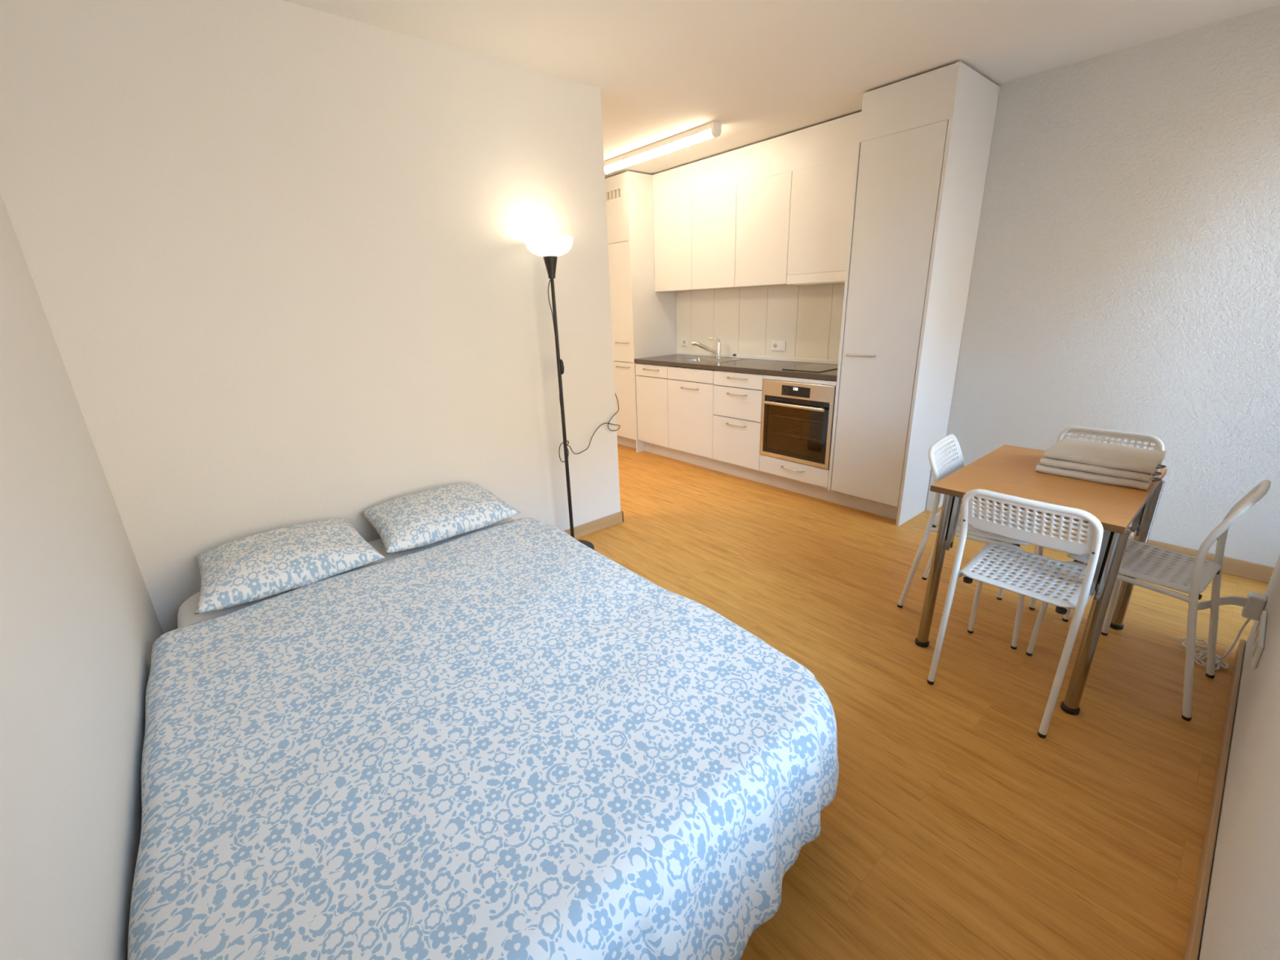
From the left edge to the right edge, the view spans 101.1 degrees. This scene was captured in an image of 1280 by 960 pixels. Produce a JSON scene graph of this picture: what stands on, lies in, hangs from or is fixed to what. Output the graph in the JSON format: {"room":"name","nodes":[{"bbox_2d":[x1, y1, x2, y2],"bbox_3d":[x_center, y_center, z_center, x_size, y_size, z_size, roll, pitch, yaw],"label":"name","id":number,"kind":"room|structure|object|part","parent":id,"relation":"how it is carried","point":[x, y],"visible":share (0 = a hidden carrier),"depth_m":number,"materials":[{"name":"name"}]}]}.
{"room":"studio apartment","nodes":[
{"label":"studio apartment","id":0,"kind":"room"},
{"bbox_2d":[0,192,164,959],"bbox_3d":[-1.665,-0.242,1.373,0.140,2.490,5.176,-17,23,-37],"label":"wall","id":1,"kind":"structure","parent":0,"point":[80,626],"depth_m":1.04,"materials":[{"name":"white paint"}]},
{"bbox_2d":[0,0,620,633],"bbox_3d":[-1.097,-0.647,2.535,2.322,2.490,0.140,-17,23,-37],"label":"wall","id":2,"kind":"structure","parent":0,"point":[283,272],"depth_m":2.13,"materials":[{"name":"white paint"}]},
{"bbox_2d":[563,511,623,538],"bbox_3d":[-1.003,0.512,2.863,2.335,0.078,0.013,-17,23,-37],"label":"baseboard","id":3,"kind":"structure","parent":2,"relation":"attached to","point":[613,519],"depth_m":3.43,"materials":[{"name":"brown wood"}]},
{"bbox_2d":[281,0,1279,178],"bbox_3d":[0.028,-1.937,2.112,4.388,0.150,5.550,-17,23,-37],"label":"ceiling","id":4,"kind":"structure","parent":0,"point":[762,70],"depth_m":2.37,"materials":[{"name":"white paint"}]},
{"bbox_2d":[604,120,721,174],"bbox_3d":[0.106,-2.389,3.833,0.074,0.080,1.213,-17,23,-37],"label":"tube light","id":5,"kind":"object","parent":4,"relation":"attached to","point":[713,129],"visible":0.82,"depth_m":3.71,"materials":[{"name":"white plastic"}]},
{"bbox_2d":[575,443,1268,959],"bbox_3d":[0.114,0.553,2.938,4.388,0.120,5.550,-17,23,-37],"label":"floor","id":6,"kind":"structure","parent":0,"point":[951,829],"depth_m":1.74,"materials":[{"name":"brown wood"}]},
{"bbox_2d":[177,517,515,628],"bbox_3d":[-0.633,0.693,1.767,1.327,0.402,2.000,-17,23,-37],"label":"double bed","id":7,"kind":"object","parent":6,"relation":"on","point":[186,616],"visible":0.07,"depth_m":1.98,"materials":[{"name":"white fabric"}]},
{"bbox_2d":[194,518,384,614],"bbox_3d":[-1.399,0.301,2.091,0.605,0.162,0.427,-17,23,-37],"label":"pillow","id":8,"kind":"object","parent":7,"relation":"on","point":[256,566],"visible":1,"depth_m":1.99,"materials":[{"name":"fabric"}]},
{"bbox_2d":[361,482,521,553],"bbox_3d":[-0.939,0.148,2.489,0.625,0.172,0.434,-17,23,-37],"label":"pillow","id":9,"kind":"object","parent":7,"relation":"on","point":[431,516],"visible":1,"depth_m":2.38,"materials":[{"name":"fabric"}]},
{"bbox_2d":[127,517,839,959],"bbox_3d":[-0.464,0.632,1.560,1.527,0.263,1.836,-17,23,-37],"label":"duvet","id":10,"kind":"object","parent":7,"relation":"on","point":[508,740],"visible":1,"depth_m":1.17,"materials":[{"name":"fabric"}]},
{"bbox_2d":[524,235,620,550],"bbox_3d":[-0.297,-0.442,3.043,0.250,1.726,0.631,15,25,42],"label":"floor lamp","id":11,"kind":"object","parent":6,"relation":"on","point":[548,246],"visible":0.92,"depth_m":2.72,"materials":[{"name":"black metal"}]},
{"bbox_3d":[-0.456,-1.172,2.656,0.243,0.086,0.243,-17,23,-37],"label":"lamp shade","id":12,"kind":"part","parent":11,"relation":"part of","materials":[{"name":"white glass"}]},
{"bbox_2d":[560,359,564,374],"bbox_3d":[-0.423,-0.614,2.856,0.024,0.080,0.025,-17,23,-37],"label":"switch","id":13,"kind":"object","parent":11,"relation":"attached to","point":[562,366],"depth_m":2.85,"materials":[{"name":"black plastic"}]},
{"bbox_3d":[-0.301,-0.639,3.047,0.061,0.992,0.548,10,22,32],"label":"power cord","id":14,"kind":"part","parent":11,"relation":"part of","materials":[{"name":"black plastic"}]},
{"bbox_2d":[604,170,676,452],"bbox_3d":[-0.063,-1.577,5.248,0.595,2.478,0.608,-17,23,-37],"label":"tall cabinet","id":15,"kind":"object","parent":6,"relation":"on","point":[643,319],"visible":0.63,"depth_m":4.90,"materials":[{"name":"white laminate"}]},
{"bbox_2d":[608,189,620,199],"bbox_3d":[-0.238,-2.543,4.713,0.005,0.080,0.275,-17,23,-37],"label":"vent grille","id":16,"kind":"object","parent":15,"relation":"attached to","point":[613,194],"depth_m":4.68,"materials":[{"name":"beige plastic"}]},
{"bbox_3d":[-0.286,-2.439,4.790,0.019,0.536,0.567,-17,23,-37],"label":"panel","id":17,"kind":"part","parent":15,"relation":"part of","materials":[{"name":"white laminate"}]},
{"bbox_3d":[-0.259,-1.679,5.042,0.019,1.057,0.567,-17,23,-37],"label":"door","id":18,"kind":"part","parent":15,"relation":"part of","materials":[{"name":"white laminate"}]},
{"bbox_3d":[-0.230,-0.816,5.329,0.019,0.750,0.567,-17,23,-37],"label":"door","id":19,"kind":"part","parent":15,"relation":"part of","materials":[{"name":"white laminate"}]},
{"bbox_2d":[635,363,693,448],"bbox_3d":[0.302,-0.753,5.091,0.585,0.754,0.443,-17,23,-37],"label":"base cabinet","id":20,"kind":"object","parent":6,"relation":"on","point":[651,380],"visible":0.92,"depth_m":4.92,"materials":[{"name":"white laminate"}]},
{"bbox_3d":[0.106,-1.002,4.839,0.019,0.104,0.437,-17,23,-37],"label":"drawer","id":21,"kind":"part","parent":20,"relation":"part of","materials":[{"name":"white laminate"}]},
{"bbox_3d":[0.118,-0.649,4.956,0.019,0.626,0.437,-17,23,-37],"label":"door","id":22,"kind":"part","parent":20,"relation":"part of","materials":[{"name":"white laminate"}]},
{"bbox_2d":[634,354,837,381],"bbox_3d":[0.827,-0.959,4.383,0.555,0.036,2.071,-17,23,-37],"label":"countertop","id":23,"kind":"structure","parent":20,"relation":"on","point":[771,367],"depth_m":4.20,"materials":[{"name":"grey stone"}]},
{"bbox_2d":[692,337,721,358],"bbox_3d":[0.601,-1.190,4.750,0.267,0.182,0.052,3,19,14],"label":"mixer tap","id":24,"kind":"object","parent":23,"relation":"on","point":[717,353],"visible":1,"depth_m":4.73,"materials":[{"name":"silver metal"}]},
{"bbox_3d":[0.591,-1.187,4.755,0.245,0.134,0.037,4,19,18],"label":"spout","id":25,"kind":"part","parent":24,"relation":"part of","materials":[{"name":"silver metal"}]},
{"bbox_3d":[0.667,-1.250,4.712,0.107,0.048,0.032,3,19,14],"label":"lever","id":26,"kind":"part","parent":24,"relation":"part of","materials":[{"name":"silver metal"}]},
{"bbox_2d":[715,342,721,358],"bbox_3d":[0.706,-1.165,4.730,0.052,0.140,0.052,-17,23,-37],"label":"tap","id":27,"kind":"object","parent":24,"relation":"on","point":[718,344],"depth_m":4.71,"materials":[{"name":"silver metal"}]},
{"bbox_2d":[675,356,742,370],"bbox_3d":[0.603,-0.987,4.692,0.355,0.166,0.490,-17,23,-37],"label":"sink","id":28,"kind":"object","parent":23,"relation":"in","point":[700,359],"visible":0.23,"depth_m":4.73,"materials":[{"name":"metal"}]},
{"bbox_2d":[680,357,728,370],"bbox_3d":[0.586,-0.982,4.678,0.240,0.166,0.420,-17,23,-37],"label":"basin","id":29,"kind":"object","parent":28,"relation":"in","point":[695,359],"depth_m":4.76,"materials":[{"name":"silver metal"}]},
{"bbox_2d":[782,363,837,372],"bbox_3d":[1.290,-0.821,3.853,0.425,0.006,0.298,-17,23,-37],"label":"cooktop","id":30,"kind":"object","parent":23,"relation":"in","point":[815,367],"visible":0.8,"depth_m":3.82,"materials":[{"name":"black glass"}]},
{"bbox_2d":[667,366,715,459],"bbox_3d":[0.623,-0.643,4.731,0.585,0.751,0.543,-17,23,-37],"label":"base cabinet","id":31,"kind":"object","parent":6,"relation":"on","point":[690,404],"visible":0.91,"depth_m":4.56,"materials":[{"name":"white laminate"}]},
{"bbox_3d":[0.415,-0.779,4.492,0.040,0.011,0.200,-17,23,-37],"label":"handle","id":32,"kind":"part","parent":31,"relation":"part of","materials":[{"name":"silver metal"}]},
{"bbox_3d":[0.426,-0.894,4.479,0.019,0.104,0.541,-17,23,-37],"label":"fixed panel","id":33,"kind":"part","parent":31,"relation":"part of","materials":[{"name":"white laminate"}]},
{"bbox_2d":[712,369,764,471],"bbox_3d":[0.958,-0.531,4.354,0.585,0.754,0.486,-17,23,-37],"label":"base cabinet","id":34,"kind":"object","parent":6,"relation":"on","point":[737,396],"visible":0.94,"depth_m":4.18,"materials":[{"name":"white laminate"}]},
{"bbox_3d":[0.757,-0.436,4.193,0.040,0.011,0.194,-17,23,-37],"label":"handle","id":35,"kind":"part","parent":34,"relation":"part of","materials":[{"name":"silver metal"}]},
{"bbox_3d":[0.749,-0.667,4.116,0.040,0.011,0.194,-17,23,-37],"label":"handle","id":36,"kind":"part","parent":34,"relation":"part of","materials":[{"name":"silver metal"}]},
{"bbox_3d":[0.777,-0.309,4.259,0.019,0.376,0.484,-17,23,-37],"label":"drawer","id":37,"kind":"part","parent":34,"relation":"part of","materials":[{"name":"white laminate"}]},
{"bbox_3d":[0.745,-0.786,4.077,0.040,0.011,0.194,-17,23,-37],"label":"handle","id":38,"kind":"part","parent":34,"relation":"part of","materials":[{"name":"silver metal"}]},
{"bbox_3d":[0.766,-0.607,4.161,0.019,0.238,0.484,-17,23,-37],"label":"drawer","id":39,"kind":"part","parent":34,"relation":"part of","materials":[{"name":"white laminate"}]},
{"bbox_3d":[0.761,-0.778,4.104,0.019,0.109,0.484,-17,23,-37],"label":"drawer","id":40,"kind":"part","parent":34,"relation":"part of","materials":[{"name":"white laminate"}]},
{"bbox_2d":[617,435,897,519],"bbox_3d":[0.685,-0.134,4.575,0.016,0.116,3.154,-17,23,-37],"label":"plinth","id":41,"kind":"object","parent":6,"relation":"on","point":[889,511],"visible":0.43,"depth_m":4.14,"materials":[{"name":"white laminate"}]},
{"bbox_2d":[759,374,836,488],"bbox_3d":[1.308,-0.412,3.960,0.585,0.754,0.590,-17,23,-37],"label":"base cabinet","id":42,"kind":"object","parent":6,"relation":"on","point":[813,475],"visible":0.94,"depth_m":3.84,"materials":[{"name":"white laminate"}]},
{"bbox_3d":[1.116,-0.080,3.877,0.040,0.011,0.192,-17,23,-37],"label":"handle","id":43,"kind":"part","parent":42,"relation":"part of","materials":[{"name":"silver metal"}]},
{"bbox_3d":[1.131,-0.072,3.905,0.019,0.128,0.588,-17,23,-37],"label":"drawer","id":44,"kind":"part","parent":42,"relation":"part of","materials":[{"name":"white laminate"}]},
{"bbox_2d":[760,379,835,469],"bbox_3d":[1.289,-0.463,3.928,0.554,0.574,0.580,-17,23,-37],"label":"oven","id":45,"kind":"object","parent":42,"relation":"in","point":[797,418],"visible":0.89,"depth_m":3.92,"materials":[{"name":"metal"}]},
{"bbox_3d":[1.093,-0.525,3.731,0.045,0.020,0.486,-17,23,-37],"label":"handle","id":46,"kind":"part","parent":45,"relation":"part of","materials":[{"name":"metal"}]},
{"bbox_3d":[1.110,-0.630,3.718,0.022,0.113,0.580,-17,23,-37],"label":"control panel","id":47,"kind":"part","parent":45,"relation":"part of","materials":[{"name":"metal"}]},
{"bbox_2d":[827,61,999,525],"bbox_3d":[1.648,-0.997,3.324,0.595,2.478,0.514,-17,23,-37],"label":"tall cabinet","id":48,"kind":"object","parent":6,"relation":"on","point":[923,147],"visible":0.98,"depth_m":3.07,"materials":[{"name":"white laminate"}]},
{"bbox_3d":[1.498,-0.996,3.531,0.550,2.120,0.019,-17,23,-37],"label":"panel","id":49,"kind":"part","parent":48,"relation":"part of","materials":[{"name":"white laminate"}]},
{"bbox_3d":[1.373,-0.776,3.293,0.040,0.011,0.187,-17,23,-37],"label":"handle","id":50,"kind":"part","parent":48,"relation":"part of","materials":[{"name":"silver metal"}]},
{"bbox_3d":[1.458,-0.885,3.190,0.019,2.114,0.465,-17,23,-37],"label":"door","id":51,"kind":"part","parent":48,"relation":"part of","materials":[{"name":"white laminate"}]},
{"bbox_3d":[1.820,-0.946,3.153,0.564,2.478,0.019,-17,23,-37],"label":"panel","id":52,"kind":"part","parent":48,"relation":"part of","materials":[{"name":"white laminate"}]},
{"bbox_2d":[897,434,1043,649],"bbox_3d":[1.501,0.230,2.336,0.477,0.782,0.412,15,25,42],"label":"dining chair","id":53,"kind":"object","parent":6,"relation":"on","point":[945,455],"visible":0.59,"depth_m":2.30,"materials":[{"name":"white plastic"}]},
{"bbox_3d":[1.248,0.393,2.396,0.021,0.431,0.094,-18,24,-40],"label":"leg","id":54,"kind":"part","parent":53,"relation":"part of","materials":[{"name":"white metal"}]},
{"bbox_3d":[1.493,0.305,2.634,0.094,0.431,0.021,14,24,40],"label":"leg","id":55,"kind":"part","parent":53,"relation":"part of","materials":[{"name":"white metal"}]},
{"bbox_3d":[1.370,-0.013,2.382,0.087,0.344,0.377,15,25,42],"label":"frame","id":56,"kind":"part","parent":53,"relation":"part of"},
{"bbox_3d":[1.366,-0.092,2.357,0.064,0.145,0.353,15,25,42],"label":"backrest","id":57,"kind":"part","parent":53,"relation":"part of","materials":[{"name":"white plastic"}]},
{"bbox_3d":[1.497,0.196,2.328,0.308,0.024,0.376,15,25,42],"label":"seat rail","id":58,"kind":"part","parent":53,"relation":"part of","materials":[{"name":"white metal"}]},
{"bbox_3d":[1.511,0.180,2.307,0.366,0.025,0.361,15,25,42],"label":"seat","id":59,"kind":"part","parent":53,"relation":"part of","materials":[{"name":"white plastic"}]},
{"bbox_3d":[1.518,0.471,2.138,0.024,0.428,0.095,-12,21,-27],"label":"leg","id":60,"kind":"part","parent":53,"relation":"part of","materials":[{"name":"white metal"}]},
{"bbox_3d":[1.771,0.381,2.383,0.095,0.428,0.024,8,21,27],"label":"leg","id":61,"kind":"part","parent":53,"relation":"part of","materials":[{"name":"white metal"}]},
{"bbox_2d":[927,488,1103,738],"bbox_3d":[1.373,0.384,1.883,0.477,0.782,0.412,-17,23,-37],"label":"dining chair","id":62,"kind":"object","parent":6,"relation":"on","point":[1077,598],"visible":0.95,"depth_m":1.74,"materials":[{"name":"white plastic"}]},
{"bbox_3d":[1.120,0.545,1.949,0.094,0.431,0.021,-18,24,-40],"label":"leg","id":63,"kind":"part","parent":62,"relation":"part of","materials":[{"name":"white metal"}]},
{"bbox_3d":[1.407,0.459,2.186,0.024,0.428,0.095,10,22,32],"label":"leg","id":64,"kind":"part","parent":62,"relation":"part of","materials":[{"name":"white metal"}]},
{"bbox_3d":[1.384,0.328,1.876,0.366,0.025,0.361,-17,23,-37],"label":"seat","id":65,"kind":"part","parent":62,"relation":"part of","materials":[{"name":"white plastic"}]},
{"bbox_3d":[1.369,0.352,1.870,0.308,0.024,0.376,-17,23,-37],"label":"seat rail","id":66,"kind":"part","parent":62,"relation":"part of","materials":[{"name":"white plastic"}]},
{"bbox_3d":[1.235,0.215,1.710,0.087,0.344,0.377,-17,23,-37],"label":"frame","id":67,"kind":"part","parent":62,"relation":"part of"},
{"bbox_3d":[1.231,0.137,1.682,0.064,0.145,0.353,-17,23,-37],"label":"backrest","id":68,"kind":"part","parent":62,"relation":"part of","materials":[{"name":"white plastic"}]},
{"bbox_3d":[1.349,0.623,1.691,0.094,0.431,0.021,-16,23,-35],"label":"leg","id":69,"kind":"part","parent":62,"relation":"part of","materials":[{"name":"white metal"}]},
{"bbox_2d":[915,444,1167,715],"bbox_3d":[1.640,0.322,2.189,0.900,0.690,0.594,-17,23,-37],"label":"dining table","id":70,"kind":"object","parent":6,"relation":"on","point":[1011,470],"visible":0.66,"depth_m":2.00,"materials":[{"name":"brown wood"}]},
{"bbox_3d":[1.196,0.367,2.131,0.094,0.663,0.041,-17,23,-37],"label":"leg","id":71,"kind":"part","parent":70,"relation":"part of","materials":[{"name":"silver metal"}]},
{"bbox_3d":[1.783,0.191,2.599,0.071,0.661,0.041,-17,23,-37],"label":"leg","id":72,"kind":"part","parent":70,"relation":"part of","materials":[{"name":"silver metal"}]},
{"bbox_3d":[1.515,0.479,1.757,0.103,0.663,0.041,-17,23,-37],"label":"leg","id":73,"kind":"part","parent":70,"relation":"part of","materials":[{"name":"silver metal"}]},
{"bbox_2d":[1035,463,1161,490],"bbox_3d":[1.853,-0.043,2.120,0.313,0.030,0.363,-17,23,-37],"label":"folded towel","id":74,"kind":"object","parent":70,"relation":"on","point":[1107,479],"visible":0.47,"depth_m":2.02,"materials":[{"name":"beige fabric"}]},
{"bbox_2d":[1040,456,1162,481],"bbox_3d":[1.858,-0.072,2.113,0.312,0.029,0.355,-17,23,-37],"label":"folded towel","id":75,"kind":"object","parent":74,"relation":"on","point":[1128,474],"visible":0.38,"depth_m":2.01,"materials":[{"name":"beige fabric"}]},
{"bbox_2d":[1043,438,1166,474],"bbox_3d":[1.861,-0.100,2.098,0.298,0.033,0.353,-17,23,-37],"label":"folded towel","id":76,"kind":"object","parent":75,"relation":"on","point":[1092,453],"visible":1,"depth_m":2.06,"materials":[{"name":"beige fabric"}]},
{"bbox_3d":[2.059,0.317,2.190,0.056,0.660,0.041,-17,23,-37],"label":"leg","id":77,"kind":"part","parent":70,"relation":"part of","materials":[{"name":"silver metal"}]},
{"bbox_2d":[996,426,1164,635],"bbox_3d":[2.009,0.191,2.400,0.477,0.782,0.412,-17,23,-37],"label":"dining chair","id":78,"kind":"object","parent":6,"relation":"on","point":[1159,446],"visible":0.16,"depth_m":2.36,"materials":[{"name":"white plastic"}]},
{"bbox_3d":[1.750,0.354,2.469,0.095,0.428,0.024,-10,20,-22],"label":"leg","id":79,"kind":"part","parent":78,"relation":"part of","materials":[{"name":"white metal"}]},
{"bbox_3d":[2.044,0.266,2.696,0.094,0.431,0.021,-16,23,-35],"label":"leg","id":80,"kind":"part","parent":78,"relation":"part of","materials":[{"name":"white metal"}]},
{"bbox_3d":[1.994,0.142,2.373,0.366,0.025,0.361,-17,23,-37],"label":"seat","id":81,"kind":"part","parent":78,"relation":"part of","materials":[{"name":"white plastic"}]},
{"bbox_3d":[2.131,-0.136,2.410,0.064,0.145,0.353,-17,23,-37],"label":"backrest","id":82,"kind":"part","parent":78,"relation":"part of","materials":[{"name":"white plastic"}]},
{"bbox_3d":[2.133,-0.057,2.436,0.087,0.344,0.377,-17,23,-37],"label":"frame","id":83,"kind":"part","parent":78,"relation":"part of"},
{"bbox_3d":[1.986,0.433,2.203,0.024,0.428,0.095,10,22,32],"label":"leg","id":84,"kind":"part","parent":78,"relation":"part of","materials":[{"name":"white metal"}]},
{"bbox_2d":[1026,479,1271,720],"bbox_3d":[1.852,0.349,1.938,0.412,0.782,0.477,-14,22,-33],"label":"dining chair","id":85,"kind":"object","parent":6,"relation":"on","point":[1182,572],"visible":0.76,"depth_m":1.83,"materials":[{"name":"white plastic"}]},
{"bbox_3d":[1.598,0.500,2.042,0.095,0.428,0.024,12,23,36],"label":"leg","id":86,"kind":"part","parent":85,"relation":"part of","materials":[{"name":"white metal"}]},
{"bbox_3d":[1.894,0.425,2.240,0.024,0.428,0.095,-8,19,-17],"label":"leg","id":87,"kind":"part","parent":85,"relation":"part of","materials":[{"name":"white metal"}]},
{"bbox_3d":[1.853,0.318,1.925,0.376,0.024,0.308,-14,22,-33],"label":"seat rail","id":88,"kind":"part","parent":85,"relation":"part of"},
{"bbox_3d":[1.841,0.293,1.934,0.361,0.025,0.366,-14,22,-33],"label":"seat","id":89,"kind":"part","parent":85,"relation":"part of","materials":[{"name":"white plastic"}]},
{"bbox_3d":[1.824,0.588,1.747,0.021,0.431,0.094,-15,23,-35],"label":"leg","id":90,"kind":"part","parent":85,"relation":"part of","materials":[{"name":"white metal"}]},
{"bbox_3d":[2.111,0.515,1.938,0.021,0.431,0.094,-13,21,-31],"label":"leg","id":91,"kind":"part","parent":85,"relation":"part of","materials":[{"name":"white metal"}]},
{"bbox_3d":[1.945,0.182,1.735,0.377,0.344,0.087,-14,22,-33],"label":"frame","id":92,"kind":"part","parent":85,"relation":"part of","materials":[{"name":"white metal"}]},
{"bbox_3d":[1.943,0.104,1.708,0.353,0.145,0.064,-14,22,-33],"label":"backrest","id":93,"kind":"part","parent":85,"relation":"part of","materials":[{"name":"white plastic"}]},
{"bbox_2d":[1180,618,1250,670],"bbox_3d":[2.206,0.590,2.044,0.106,0.231,0.178,1,19,8],"label":"coiled cable","id":94,"kind":"object","parent":6,"relation":"on","point":[1219,659],"visible":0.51,"depth_m":2.03,"materials":[{"name":"white plastic"}]},
{"bbox_2d":[697,4,1279,567],"bbox_3d":[1.687,-1.169,3.818,0.140,2.490,5.550,-17,23,-37],"label":"wall","id":95,"kind":"structure","parent":0,"point":[1125,276],"depth_m":2.66,"materials":[{"name":"white paint"}]},
{"bbox_2d":[652,149,742,292],"bbox_3d":[0.541,-2.155,4.535,0.277,0.972,0.958,-17,23,-37],"label":"upper cabinet","id":96,"kind":"object","parent":95,"relation":"attached to","point":[695,203],"visible":0.93,"depth_m":4.41,"materials":[{"name":"white laminate"}]},
{"bbox_3d":[0.292,-2.067,4.668,0.019,0.736,0.475,-17,23,-37],"label":"door","id":97,"kind":"part","parent":96,"relation":"part of","materials":[{"name":"white laminate"}]},
{"bbox_3d":[0.602,-1.962,4.319,0.019,0.736,0.475,-17,23,-37],"label":"door","id":98,"kind":"part","parent":96,"relation":"part of","materials":[{"name":"white laminate"}]},
{"bbox_2d":[675,283,844,364],"bbox_3d":[1.030,-1.325,4.454,0.016,0.600,2.072,-17,23,-37],"label":"backsplash","id":99,"kind":"structure","parent":95,"relation":"attached to","point":[745,321],"depth_m":4.43,"materials":[{"name":"white tile"}]},
{"bbox_2d":[681,337,687,346],"bbox_3d":[0.436,-1.354,5.174,0.010,0.078,0.075,-17,23,-37],"label":"wall socket","id":100,"kind":"object","parent":99,"relation":"attached to","point":[684,340],"visible":1,"depth_m":5.17,"materials":[{"name":"white plastic"}]},
{"bbox_2d":[771,340,786,351],"bbox_3d":[1.148,-1.113,4.372,0.012,0.078,0.135,-17,23,-37],"label":"socket","id":101,"kind":"object","parent":99,"relation":"attached to","point":[775,345],"visible":1,"depth_m":4.37,"materials":[{"name":"white plastic"}]},
{"bbox_2d":[734,132,794,287],"bbox_3d":[1.011,-1.996,4.007,0.277,0.972,0.491,-17,23,-37],"label":"upper cabinet","id":102,"kind":"object","parent":95,"relation":"attached to","point":[764,168],"visible":0.89,"depth_m":3.91,"materials":[{"name":"white laminate"}]},
{"bbox_2d":[786,111,862,275],"bbox_3d":[1.372,-1.873,3.600,0.277,0.972,0.624,-17,23,-37],"label":"upper cabinet","id":103,"kind":"object","parent":95,"relation":"attached to","point":[824,154],"visible":0.48,"depth_m":3.55,"materials":[{"name":"white laminate"}]},
{"bbox_2d":[786,271,845,284],"bbox_3d":[1.368,-1.430,3.730,0.234,0.070,0.616,-17,23,-37],"label":"extractor hood","id":104,"kind":"object","parent":103,"relation":"attached to","point":[828,277],"visible":0.56,"depth_m":3.71,"materials":[{"name":"metal"}]},
{"bbox_3d":[1.277,-1.762,3.549,0.019,0.676,0.620,-17,23,-37],"label":"door","id":105,"kind":"part","parent":103,"relation":"part of","materials":[{"name":"white laminate"}]},
{"bbox_2d":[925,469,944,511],"bbox_3d":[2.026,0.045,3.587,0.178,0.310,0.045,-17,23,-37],"label":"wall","id":106,"kind":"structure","parent":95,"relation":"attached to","point":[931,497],"depth_m":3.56,"materials":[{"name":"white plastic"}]},
{"bbox_2d":[961,498,1275,583],"bbox_3d":[2.690,0.335,3.001,0.013,0.086,1.797,-17,23,-37],"label":"baseboard","id":107,"kind":"structure","parent":95,"relation":"attached to","point":[1241,568],"depth_m":2.66,"materials":[{"name":"brown wood"}]},
{"bbox_2d":[1197,555,1279,959],"bbox_3d":[1.209,-0.090,0.617,3.245,2.490,0.280,-17,23,-37],"label":"wall","id":108,"kind":"structure","parent":0,"point":[1242,920],"depth_m":1.10,"materials":[{"name":"white paint"}]},
{"bbox_2d":[1182,639,1245,959],"bbox_3d":[1.153,1.029,1.107,3.245,0.062,0.013,-17,23,-37],"label":"baseboard","id":109,"kind":"structure","parent":108,"relation":"attached to","point":[1195,928],"depth_m":1.38,"materials":[{"name":"brown wood"}]},
{"bbox_2d":[1197,591,1266,620],"bbox_3d":[2.167,0.461,1.921,0.207,0.090,0.063,-2,18,1],"label":"plug adaptor","id":110,"kind":"object","parent":108,"relation":"attached to","point":[1254,604],"visible":0.91,"depth_m":1.92,"materials":[{"name":"white plastic"}]},
{"bbox_3d":[2.140,0.454,1.939,0.152,0.061,0.015,1,19,10],"label":"flat arm","id":111,"kind":"part","parent":110,"relation":"part of","materials":[{"name":"white plastic"}]},
{"bbox_2d":[1250,610,1267,668],"bbox_3d":[2.004,0.512,1.706,0.295,0.080,0.012,-17,23,-37],"label":"wall socket","id":112,"kind":"object","parent":108,"relation":"attached to","point":[1260,633],"visible":1,"depth_m":1.66,"materials":[{"name":"white plastic"}]},
{"bbox_2d":[1252,640,1257,657],"bbox_3d":[1.932,0.531,1.656,0.045,0.040,0.002,-17,23,-37],"label":"socket","id":113,"kind":"object","parent":112,"relation":"attached to","point":[1256,645],"depth_m":1.65,"materials":[{"name":"white plastic"}]},
{"bbox_2d":[1253,629,1259,645],"bbox_3d":[2.001,0.511,1.710,0.045,0.040,0.002,-17,23,-37],"label":"socket","id":114,"kind":"object","parent":112,"relation":"attached to","point":[1258,633],"depth_m":1.70,"materials":[{"name":"white plastic"}]},
{"bbox_2d":[1255,618,1260,634],"bbox_3d":[2.069,0.490,1.765,0.045,0.040,0.002,-17,23,-37],"label":"socket","id":115,"kind":"object","parent":112,"relation":"attached to","point":[1259,623],"depth_m":1.76,"materials":[{"name":"white plastic"}]}
]}

